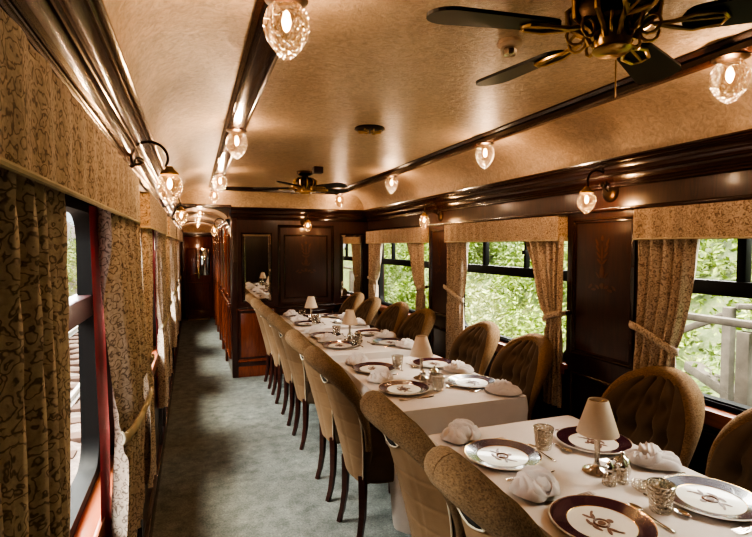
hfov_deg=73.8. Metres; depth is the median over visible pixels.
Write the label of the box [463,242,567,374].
window
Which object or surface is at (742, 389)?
fence post
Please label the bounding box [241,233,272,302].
wall mirror
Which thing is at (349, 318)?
table lamp
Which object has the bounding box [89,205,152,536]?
curtain
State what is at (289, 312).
folded napkin
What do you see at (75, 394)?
rail
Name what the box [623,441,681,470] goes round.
folded napkin
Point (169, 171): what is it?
wall sconce
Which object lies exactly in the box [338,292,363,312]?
dining chair
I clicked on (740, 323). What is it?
rail
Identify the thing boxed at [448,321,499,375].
dining chair
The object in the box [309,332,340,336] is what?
dinner plate
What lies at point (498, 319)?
shrub
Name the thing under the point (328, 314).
dinner plate
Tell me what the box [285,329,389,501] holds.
dining chair
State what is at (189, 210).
ceiling
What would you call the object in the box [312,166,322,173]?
junction box
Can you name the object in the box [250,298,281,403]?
dining chair
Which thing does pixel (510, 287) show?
shrub
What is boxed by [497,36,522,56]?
smoke detector
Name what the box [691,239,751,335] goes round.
shrub
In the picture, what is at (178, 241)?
curtain
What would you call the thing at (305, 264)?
wall
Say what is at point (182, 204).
trim
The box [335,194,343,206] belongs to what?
ceiling lamp
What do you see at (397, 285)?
shrub
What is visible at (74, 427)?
ground
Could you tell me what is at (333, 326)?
tumbler
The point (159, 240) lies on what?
curtain
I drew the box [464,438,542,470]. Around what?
dinner plate
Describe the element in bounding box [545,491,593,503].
fork
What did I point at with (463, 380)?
dinner plate
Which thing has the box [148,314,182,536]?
baseboard
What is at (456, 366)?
folded napkin
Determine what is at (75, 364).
sleeper
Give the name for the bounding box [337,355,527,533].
tablecloth
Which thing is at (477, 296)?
shrub
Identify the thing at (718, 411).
window
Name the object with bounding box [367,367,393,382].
folded napkin
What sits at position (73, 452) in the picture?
sleeper
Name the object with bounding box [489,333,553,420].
dining chair
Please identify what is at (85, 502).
window
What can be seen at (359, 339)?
tumbler
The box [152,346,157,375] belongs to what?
window
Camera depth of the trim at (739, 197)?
2.72 m
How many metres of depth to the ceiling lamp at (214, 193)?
5.59 m
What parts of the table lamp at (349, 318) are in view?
lamp shade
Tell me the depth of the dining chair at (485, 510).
1.18 m
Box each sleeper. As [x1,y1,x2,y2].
[69,345,78,350]
[70,350,78,354]
[70,355,78,360]
[70,361,78,366]
[70,368,78,373]
[71,375,78,381]
[71,404,79,411]
[71,417,80,424]
[71,432,80,442]
[71,450,76,458]
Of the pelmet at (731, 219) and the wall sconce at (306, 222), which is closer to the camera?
the pelmet at (731, 219)
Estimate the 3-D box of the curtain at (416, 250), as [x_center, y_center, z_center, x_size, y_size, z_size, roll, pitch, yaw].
[0.399,0.242,5.097,0.087,1.060,0.466,-1,3,-23]
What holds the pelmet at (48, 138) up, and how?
attached to the wall at (160, 413)
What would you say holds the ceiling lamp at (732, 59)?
attached to the trim at (258, 59)
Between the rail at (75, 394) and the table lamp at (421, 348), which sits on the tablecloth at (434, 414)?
the table lamp at (421, 348)
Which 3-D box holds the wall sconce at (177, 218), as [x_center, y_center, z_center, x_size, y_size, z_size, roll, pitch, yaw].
[-1.573,-0.454,3.880,0.213,0.245,0.120,-1,3,-20]
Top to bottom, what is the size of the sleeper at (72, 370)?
0.100 m
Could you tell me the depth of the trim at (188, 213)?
8.12 m
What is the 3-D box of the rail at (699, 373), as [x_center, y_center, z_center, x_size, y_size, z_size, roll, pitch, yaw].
[2.687,1.005,3.478,0.120,0.396,1.471,0,3,-4]
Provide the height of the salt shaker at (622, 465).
0.089 m
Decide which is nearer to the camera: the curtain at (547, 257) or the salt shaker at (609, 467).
the salt shaker at (609, 467)
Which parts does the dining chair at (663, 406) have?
backrest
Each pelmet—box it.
[0,7,140,223]
[140,192,167,234]
[166,217,175,238]
[175,226,180,240]
[366,227,428,243]
[444,216,567,242]
[633,200,751,239]
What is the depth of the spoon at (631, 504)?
1.55 m
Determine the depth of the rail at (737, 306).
3.52 m
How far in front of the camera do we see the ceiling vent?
2.81 m
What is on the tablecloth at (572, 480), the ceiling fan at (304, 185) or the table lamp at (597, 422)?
the table lamp at (597, 422)
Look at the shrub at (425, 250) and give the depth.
11.38 m
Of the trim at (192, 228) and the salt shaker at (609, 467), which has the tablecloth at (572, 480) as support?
the salt shaker at (609, 467)
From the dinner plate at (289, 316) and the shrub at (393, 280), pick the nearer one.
the dinner plate at (289, 316)
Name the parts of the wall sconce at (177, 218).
scroll arm, lamp shade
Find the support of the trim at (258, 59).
attached to the ceiling at (383, 63)
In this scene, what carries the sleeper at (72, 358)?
on the ground
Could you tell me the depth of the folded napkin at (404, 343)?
4.14 m
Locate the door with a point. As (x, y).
(196, 249)
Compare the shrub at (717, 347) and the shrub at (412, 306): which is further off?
the shrub at (412, 306)
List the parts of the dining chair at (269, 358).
leg, leg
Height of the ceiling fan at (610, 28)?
0.300 m
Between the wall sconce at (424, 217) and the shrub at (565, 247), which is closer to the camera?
the wall sconce at (424, 217)
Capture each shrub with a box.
[67,222,75,263]
[67,239,76,286]
[67,245,76,296]
[384,243,405,269]
[384,243,407,273]
[384,251,398,286]
[384,253,412,301]
[384,269,428,305]
[391,278,427,303]
[398,243,428,272]
[409,284,465,309]
[424,245,428,260]
[465,265,513,325]
[468,242,508,263]
[468,242,523,282]
[468,296,538,337]
[482,286,566,351]
[490,242,567,312]
[526,241,567,306]
[676,327,717,381]
[683,341,735,394]
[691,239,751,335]
[697,245,727,275]
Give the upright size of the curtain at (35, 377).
1.200 m
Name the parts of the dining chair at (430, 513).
backrest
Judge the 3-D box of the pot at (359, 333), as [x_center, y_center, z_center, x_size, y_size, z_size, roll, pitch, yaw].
[-0.149,0.602,4.483,0.078,0.087,0.065,-2,4,-43]
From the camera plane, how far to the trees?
5.56 m
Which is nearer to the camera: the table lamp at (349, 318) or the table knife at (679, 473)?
the table knife at (679, 473)
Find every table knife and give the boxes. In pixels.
[399,396,432,399]
[641,472,685,482]
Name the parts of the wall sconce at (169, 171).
scroll arm, lamp shade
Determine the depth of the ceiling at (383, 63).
2.16 m
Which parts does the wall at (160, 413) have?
panel moulding, panel moulding, panel moulding, panel moulding, panel moulding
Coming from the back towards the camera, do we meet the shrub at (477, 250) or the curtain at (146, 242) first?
the shrub at (477, 250)
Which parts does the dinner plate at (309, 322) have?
plate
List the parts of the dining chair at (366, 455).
leg, leg, backrest, seat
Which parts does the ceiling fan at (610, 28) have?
blade, blade, pull chain, blade, blade, blade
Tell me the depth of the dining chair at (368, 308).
5.53 m
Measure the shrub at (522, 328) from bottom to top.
1.325 m
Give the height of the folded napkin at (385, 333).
0.064 m
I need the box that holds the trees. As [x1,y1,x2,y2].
[384,239,751,397]
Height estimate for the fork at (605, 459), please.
0.007 m
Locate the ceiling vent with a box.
[354,124,384,134]
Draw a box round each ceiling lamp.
[196,210,203,216]
[209,190,219,203]
[213,174,226,191]
[226,128,247,158]
[263,0,309,60]
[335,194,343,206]
[385,176,397,192]
[476,142,494,168]
[709,51,751,103]
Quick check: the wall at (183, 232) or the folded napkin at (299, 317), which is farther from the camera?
the wall at (183, 232)
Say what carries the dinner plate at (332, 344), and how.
on the tablecloth at (377, 351)
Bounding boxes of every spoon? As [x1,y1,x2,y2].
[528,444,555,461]
[543,438,571,452]
[627,503,676,532]
[643,493,691,517]
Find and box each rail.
[69,326,77,337]
[71,382,79,406]
[683,312,723,333]
[683,361,734,394]
[687,312,751,329]
[735,303,751,309]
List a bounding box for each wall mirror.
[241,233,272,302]
[340,234,363,298]
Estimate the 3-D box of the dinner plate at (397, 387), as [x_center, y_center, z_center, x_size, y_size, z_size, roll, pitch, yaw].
[0.165,0.705,2.947,0.306,0.018,0.306,-1,3,-20]
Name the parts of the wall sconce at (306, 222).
lamp shade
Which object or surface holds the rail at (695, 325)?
attached to the fence post at (728, 336)
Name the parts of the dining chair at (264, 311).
leg, leg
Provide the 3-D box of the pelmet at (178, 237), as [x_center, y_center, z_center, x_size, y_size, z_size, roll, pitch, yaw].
[-2.674,-0.459,6.701,0.080,0.161,1.560,-1,3,-20]
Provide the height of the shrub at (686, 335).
1.110 m
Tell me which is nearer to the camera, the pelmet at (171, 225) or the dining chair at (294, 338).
the dining chair at (294, 338)
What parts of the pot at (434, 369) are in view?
pot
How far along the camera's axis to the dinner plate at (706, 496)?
1.68 m
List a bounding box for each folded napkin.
[283,309,298,315]
[290,314,307,321]
[304,325,324,332]
[316,332,338,341]
[344,352,368,364]
[356,317,365,324]
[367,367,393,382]
[374,329,395,337]
[395,338,413,348]
[440,418,480,444]
[442,360,473,373]
[485,379,521,395]
[509,465,560,502]
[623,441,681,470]
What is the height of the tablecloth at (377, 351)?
0.622 m
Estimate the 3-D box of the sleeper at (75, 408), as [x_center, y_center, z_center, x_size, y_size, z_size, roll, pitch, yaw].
[-5.671,2.301,7.835,2.500,0.100,0.260,-1,3,-20]
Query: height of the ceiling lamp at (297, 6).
0.153 m
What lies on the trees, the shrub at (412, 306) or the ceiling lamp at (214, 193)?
the shrub at (412, 306)
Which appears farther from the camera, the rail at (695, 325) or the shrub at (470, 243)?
the shrub at (470, 243)
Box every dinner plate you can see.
[286,315,309,317]
[294,320,321,324]
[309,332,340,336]
[322,341,357,347]
[323,313,341,316]
[352,362,395,372]
[355,329,380,334]
[373,338,400,344]
[378,380,429,394]
[412,357,451,367]
[447,374,494,387]
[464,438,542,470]
[549,494,659,536]
[555,426,632,453]
[658,475,751,520]
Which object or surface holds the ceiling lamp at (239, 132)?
attached to the trim at (258, 59)
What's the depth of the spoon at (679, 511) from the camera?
1.59 m
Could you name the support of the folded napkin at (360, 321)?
on the plate
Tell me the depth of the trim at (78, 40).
2.10 m
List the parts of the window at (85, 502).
sill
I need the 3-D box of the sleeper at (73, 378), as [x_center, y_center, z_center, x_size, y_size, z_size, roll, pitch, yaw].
[-6.391,2.212,9.806,2.500,0.100,0.260,-1,3,-20]
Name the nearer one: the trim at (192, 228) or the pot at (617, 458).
the pot at (617, 458)
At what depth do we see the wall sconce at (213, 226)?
6.55 m
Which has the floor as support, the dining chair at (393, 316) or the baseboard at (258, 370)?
the dining chair at (393, 316)
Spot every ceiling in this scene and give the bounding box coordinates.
[103,0,751,209]
[171,207,229,227]
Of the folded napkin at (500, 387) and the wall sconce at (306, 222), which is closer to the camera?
the folded napkin at (500, 387)
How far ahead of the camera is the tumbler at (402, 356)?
3.44 m
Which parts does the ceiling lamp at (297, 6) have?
bulb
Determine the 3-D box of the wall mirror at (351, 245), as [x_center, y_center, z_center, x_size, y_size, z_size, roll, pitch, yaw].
[-0.315,-0.028,6.535,0.325,0.850,0.015,-1,3,-20]
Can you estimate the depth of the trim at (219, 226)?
6.88 m
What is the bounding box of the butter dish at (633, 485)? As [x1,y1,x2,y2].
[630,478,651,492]
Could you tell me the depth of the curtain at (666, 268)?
2.41 m
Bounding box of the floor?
[152,317,410,536]
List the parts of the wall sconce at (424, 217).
lamp shade, scroll arm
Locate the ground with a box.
[67,222,80,483]
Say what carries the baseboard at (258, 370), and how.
attached to the wall at (305, 264)
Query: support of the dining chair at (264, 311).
on the floor
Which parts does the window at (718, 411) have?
sill, frame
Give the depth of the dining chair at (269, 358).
5.63 m
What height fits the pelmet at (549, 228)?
0.155 m
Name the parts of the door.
panel, glass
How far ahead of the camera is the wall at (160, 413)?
3.11 m
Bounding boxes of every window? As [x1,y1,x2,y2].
[65,194,113,536]
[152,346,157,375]
[378,243,428,316]
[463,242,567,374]
[692,238,751,429]
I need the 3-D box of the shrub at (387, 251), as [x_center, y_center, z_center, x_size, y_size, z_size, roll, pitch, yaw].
[0.067,0.203,13.296,1.245,1.338,1.572,-1,3,-16]
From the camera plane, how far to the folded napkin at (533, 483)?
1.69 m
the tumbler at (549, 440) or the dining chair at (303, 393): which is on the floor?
the dining chair at (303, 393)
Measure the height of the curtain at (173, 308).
1.180 m
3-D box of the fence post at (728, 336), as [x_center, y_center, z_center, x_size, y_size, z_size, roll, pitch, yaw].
[2.544,1.258,3.650,0.064,1.960,0.064,-1,3,-20]
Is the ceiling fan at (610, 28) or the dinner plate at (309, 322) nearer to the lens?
the ceiling fan at (610, 28)
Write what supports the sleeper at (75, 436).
on the ground
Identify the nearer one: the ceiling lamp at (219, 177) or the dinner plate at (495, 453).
the dinner plate at (495, 453)
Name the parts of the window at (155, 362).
sill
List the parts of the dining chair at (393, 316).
backrest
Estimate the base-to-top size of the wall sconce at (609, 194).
0.245 m
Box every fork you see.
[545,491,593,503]
[599,458,612,461]
[731,526,751,533]
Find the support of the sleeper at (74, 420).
on the ground
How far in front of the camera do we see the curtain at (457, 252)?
4.30 m
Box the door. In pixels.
[181,234,212,319]
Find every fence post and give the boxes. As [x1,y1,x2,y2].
[720,307,736,401]
[734,331,751,406]
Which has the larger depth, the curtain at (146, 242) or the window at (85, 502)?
the curtain at (146, 242)
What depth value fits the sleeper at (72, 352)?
12.30 m
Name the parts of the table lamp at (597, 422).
stem, lamp shade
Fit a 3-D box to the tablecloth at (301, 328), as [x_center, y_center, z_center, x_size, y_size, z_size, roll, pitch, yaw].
[-0.626,0.902,5.751,0.809,0.622,1.202,-1,3,-20]
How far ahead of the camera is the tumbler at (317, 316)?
5.41 m
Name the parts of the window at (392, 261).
frame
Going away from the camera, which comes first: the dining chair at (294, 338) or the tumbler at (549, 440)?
the tumbler at (549, 440)
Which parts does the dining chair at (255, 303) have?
leg, leg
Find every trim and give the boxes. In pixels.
[0,0,751,221]
[171,218,229,234]
[177,203,230,207]
[180,213,221,227]
[182,225,210,232]
[208,0,751,194]
[367,194,751,230]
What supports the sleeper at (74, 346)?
on the ground
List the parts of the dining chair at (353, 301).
backrest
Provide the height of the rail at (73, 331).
0.130 m
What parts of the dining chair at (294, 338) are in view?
leg, leg, backrest, seat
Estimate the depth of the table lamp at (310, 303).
5.65 m
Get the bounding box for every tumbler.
[311,315,318,323]
[332,325,340,334]
[352,334,360,346]
[392,354,403,369]
[431,373,444,390]
[533,423,553,450]
[646,477,675,515]
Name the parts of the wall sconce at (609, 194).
lamp shade, scroll arm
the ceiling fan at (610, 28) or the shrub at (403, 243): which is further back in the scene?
the shrub at (403, 243)
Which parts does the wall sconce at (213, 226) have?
lamp shade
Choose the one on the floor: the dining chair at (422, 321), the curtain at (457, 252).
the dining chair at (422, 321)
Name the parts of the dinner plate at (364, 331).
plate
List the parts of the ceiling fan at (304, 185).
blade, blade, blade, blade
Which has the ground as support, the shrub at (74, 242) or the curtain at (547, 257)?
the shrub at (74, 242)
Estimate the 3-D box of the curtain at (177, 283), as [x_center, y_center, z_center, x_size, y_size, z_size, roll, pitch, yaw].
[-2.470,0.213,6.169,0.087,1.180,0.386,-1,3,-20]
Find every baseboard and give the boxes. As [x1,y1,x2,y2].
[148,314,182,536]
[238,365,283,377]
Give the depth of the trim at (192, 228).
11.07 m
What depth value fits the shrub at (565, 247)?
6.83 m
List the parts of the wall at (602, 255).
panel moulding, panel moulding, panel moulding, panel moulding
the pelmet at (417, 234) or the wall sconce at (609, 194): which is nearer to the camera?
the wall sconce at (609, 194)
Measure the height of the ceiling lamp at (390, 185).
0.153 m
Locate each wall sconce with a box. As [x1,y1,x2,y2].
[127,140,181,203]
[161,196,187,225]
[211,218,227,236]
[300,212,311,231]
[419,202,442,228]
[577,169,618,213]
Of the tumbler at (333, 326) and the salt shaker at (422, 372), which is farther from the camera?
the tumbler at (333, 326)
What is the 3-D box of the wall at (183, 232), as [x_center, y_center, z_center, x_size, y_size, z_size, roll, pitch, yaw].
[-3.971,0.021,11.156,0.680,2.157,0.060,-1,3,-20]
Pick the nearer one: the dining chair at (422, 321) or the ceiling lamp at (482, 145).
the ceiling lamp at (482, 145)
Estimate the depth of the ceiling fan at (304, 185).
4.46 m
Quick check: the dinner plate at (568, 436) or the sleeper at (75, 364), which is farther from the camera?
the sleeper at (75, 364)
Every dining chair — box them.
[245,293,273,388]
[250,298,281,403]
[258,305,294,425]
[267,313,314,449]
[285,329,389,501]
[303,346,393,536]
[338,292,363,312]
[355,296,380,324]
[360,390,465,536]
[374,301,408,335]
[396,308,435,340]
[424,445,546,536]
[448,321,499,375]
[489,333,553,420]
[601,366,704,467]
[705,408,751,492]
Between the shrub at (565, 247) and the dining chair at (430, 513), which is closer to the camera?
the dining chair at (430, 513)
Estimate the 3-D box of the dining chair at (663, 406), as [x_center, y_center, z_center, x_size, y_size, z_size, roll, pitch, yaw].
[1.107,0.985,2.281,0.695,1.036,0.529,-1,3,-20]
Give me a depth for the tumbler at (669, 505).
1.59 m
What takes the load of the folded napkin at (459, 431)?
on the plate
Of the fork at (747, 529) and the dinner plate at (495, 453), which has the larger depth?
the dinner plate at (495, 453)
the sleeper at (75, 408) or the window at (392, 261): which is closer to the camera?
the window at (392, 261)
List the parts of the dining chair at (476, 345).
backrest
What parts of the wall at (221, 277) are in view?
dado rail, panel moulding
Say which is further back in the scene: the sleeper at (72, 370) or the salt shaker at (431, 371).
the sleeper at (72, 370)
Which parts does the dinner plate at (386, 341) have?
plate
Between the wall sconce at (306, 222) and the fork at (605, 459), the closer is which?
the fork at (605, 459)
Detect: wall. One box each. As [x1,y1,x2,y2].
[105,184,181,536]
[172,206,367,377]
[183,232,213,316]
[212,212,231,372]
[368,170,751,475]
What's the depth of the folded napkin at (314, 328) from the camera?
4.85 m
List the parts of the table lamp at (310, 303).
lamp shade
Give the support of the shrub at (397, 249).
on the trees
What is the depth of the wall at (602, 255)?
2.89 m
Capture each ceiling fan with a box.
[253,170,348,194]
[426,0,751,96]
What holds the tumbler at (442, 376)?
on the tablecloth at (434, 414)
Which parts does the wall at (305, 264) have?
post, panel, panel moulding, dado rail, panel moulding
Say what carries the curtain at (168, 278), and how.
attached to the window
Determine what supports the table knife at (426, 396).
on the tablecloth at (434, 414)
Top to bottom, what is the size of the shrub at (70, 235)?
3.488 m
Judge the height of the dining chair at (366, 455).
1.074 m
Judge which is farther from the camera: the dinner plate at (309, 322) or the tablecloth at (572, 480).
the dinner plate at (309, 322)
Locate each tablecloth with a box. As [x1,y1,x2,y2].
[280,313,369,331]
[301,328,411,362]
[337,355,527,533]
[428,415,751,536]
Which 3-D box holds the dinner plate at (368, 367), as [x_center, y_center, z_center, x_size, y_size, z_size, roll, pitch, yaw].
[-0.014,0.683,3.436,0.306,0.018,0.306,-1,3,-20]
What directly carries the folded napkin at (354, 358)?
on the plate
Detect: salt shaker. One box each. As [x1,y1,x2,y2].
[419,369,426,382]
[427,368,434,382]
[602,460,616,486]
[615,458,629,485]
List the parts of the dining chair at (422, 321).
backrest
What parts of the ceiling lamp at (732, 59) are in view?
bulb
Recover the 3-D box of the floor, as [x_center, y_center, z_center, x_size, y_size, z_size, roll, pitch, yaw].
[-0.906,1.391,5.352,2.620,0.060,13.250,-1,3,-20]
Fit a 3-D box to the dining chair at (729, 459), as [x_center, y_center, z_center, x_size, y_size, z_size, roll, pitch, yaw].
[1.307,1.010,1.734,0.695,1.036,0.529,-1,3,-18]
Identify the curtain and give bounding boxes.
[0,167,70,536]
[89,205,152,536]
[140,228,156,487]
[152,230,168,407]
[166,237,172,375]
[170,237,177,347]
[175,240,178,334]
[177,240,180,320]
[367,243,382,326]
[407,243,429,311]
[443,242,468,358]
[526,236,570,407]
[629,239,699,369]
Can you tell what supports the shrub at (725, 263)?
on the trees
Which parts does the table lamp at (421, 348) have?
stem, lamp shade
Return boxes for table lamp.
[304,296,317,320]
[341,309,357,340]
[410,335,432,379]
[576,397,619,477]
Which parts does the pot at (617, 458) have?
lid, pot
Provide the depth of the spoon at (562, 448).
2.08 m
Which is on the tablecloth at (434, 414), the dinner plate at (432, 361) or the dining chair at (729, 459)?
the dinner plate at (432, 361)
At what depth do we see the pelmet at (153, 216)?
2.31 m
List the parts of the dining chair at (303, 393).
leg, leg, backrest, seat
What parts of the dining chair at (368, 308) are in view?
backrest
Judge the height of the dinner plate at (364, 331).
0.018 m
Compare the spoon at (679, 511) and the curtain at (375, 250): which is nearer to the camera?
the spoon at (679, 511)
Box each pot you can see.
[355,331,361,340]
[430,366,439,379]
[613,451,631,476]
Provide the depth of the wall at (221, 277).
7.62 m
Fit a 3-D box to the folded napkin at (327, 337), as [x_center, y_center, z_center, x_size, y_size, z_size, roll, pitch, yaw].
[-0.441,0.605,4.446,0.168,0.064,0.211,2,3,40]
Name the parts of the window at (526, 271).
frame, sill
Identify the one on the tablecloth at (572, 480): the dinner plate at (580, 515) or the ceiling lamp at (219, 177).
the dinner plate at (580, 515)
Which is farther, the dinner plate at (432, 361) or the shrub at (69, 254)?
the shrub at (69, 254)
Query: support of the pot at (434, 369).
on the tablecloth at (434, 414)
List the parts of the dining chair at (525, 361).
backrest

